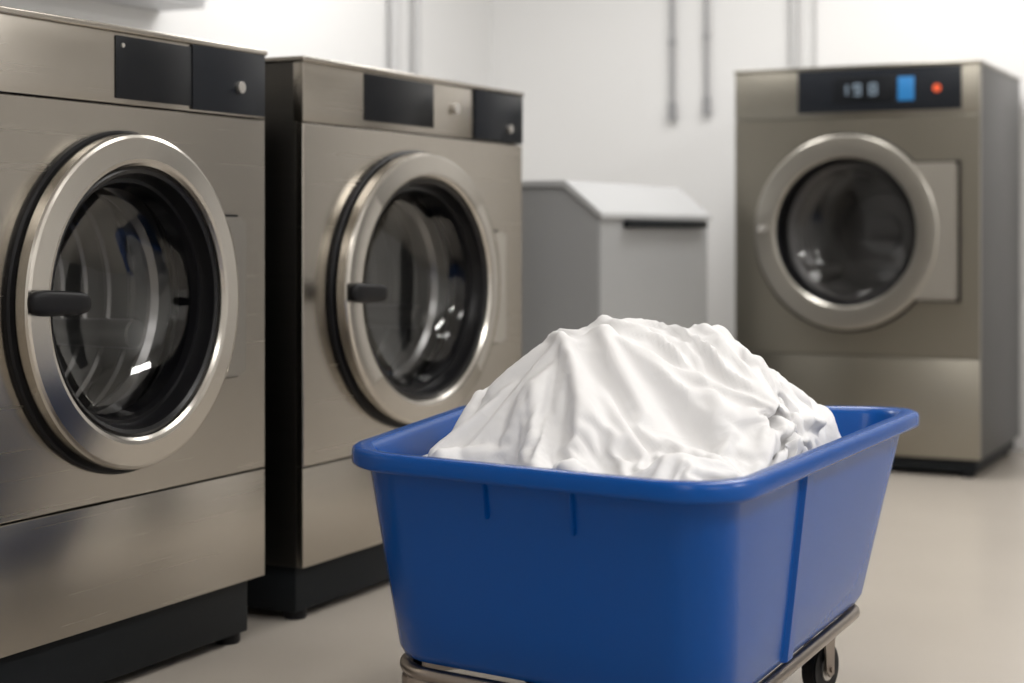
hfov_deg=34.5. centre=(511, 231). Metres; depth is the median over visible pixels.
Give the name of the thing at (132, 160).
washing machine
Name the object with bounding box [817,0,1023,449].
wall
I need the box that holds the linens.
[423,315,840,480]
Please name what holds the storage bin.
on the floor
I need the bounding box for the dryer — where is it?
[734,59,1020,477]
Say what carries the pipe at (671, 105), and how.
attached to the wall at (593, 76)
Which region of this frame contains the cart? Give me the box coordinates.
[352,405,918,682]
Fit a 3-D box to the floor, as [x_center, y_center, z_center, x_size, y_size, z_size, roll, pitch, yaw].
[0.552,1.020,2.635,6.800,0.100,10.400,0,0,27]
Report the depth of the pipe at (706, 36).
8.05 m
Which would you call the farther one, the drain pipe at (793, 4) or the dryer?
the drain pipe at (793, 4)
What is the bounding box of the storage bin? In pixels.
[522,180,710,356]
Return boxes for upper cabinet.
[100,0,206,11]
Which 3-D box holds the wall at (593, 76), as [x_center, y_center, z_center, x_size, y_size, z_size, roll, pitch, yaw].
[2.871,-0.530,7.206,6.600,3.000,0.150,0,0,27]
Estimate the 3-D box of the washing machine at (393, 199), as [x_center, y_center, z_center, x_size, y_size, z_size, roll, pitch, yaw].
[-0.714,0.268,4.846,1.245,1.405,1.216,0,0,27]
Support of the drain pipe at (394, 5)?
attached to the wall at (456, 35)
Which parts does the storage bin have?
bin lid, lid handle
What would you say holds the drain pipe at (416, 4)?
attached to the wall at (456, 35)
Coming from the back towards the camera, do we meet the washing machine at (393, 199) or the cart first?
the washing machine at (393, 199)
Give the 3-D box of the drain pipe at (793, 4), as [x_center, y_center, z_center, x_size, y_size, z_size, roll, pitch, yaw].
[1.343,-0.530,7.863,0.066,3.000,0.066,0,0,-18]
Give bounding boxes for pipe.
[389,0,400,71]
[412,0,420,74]
[668,0,675,120]
[703,0,709,115]
[789,0,797,67]
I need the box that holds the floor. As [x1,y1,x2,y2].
[103,450,1023,682]
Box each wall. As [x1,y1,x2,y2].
[0,0,491,86]
[492,0,816,338]
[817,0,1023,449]
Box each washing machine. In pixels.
[0,5,266,682]
[247,56,523,619]
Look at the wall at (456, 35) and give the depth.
7.26 m
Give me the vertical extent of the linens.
0.367 m

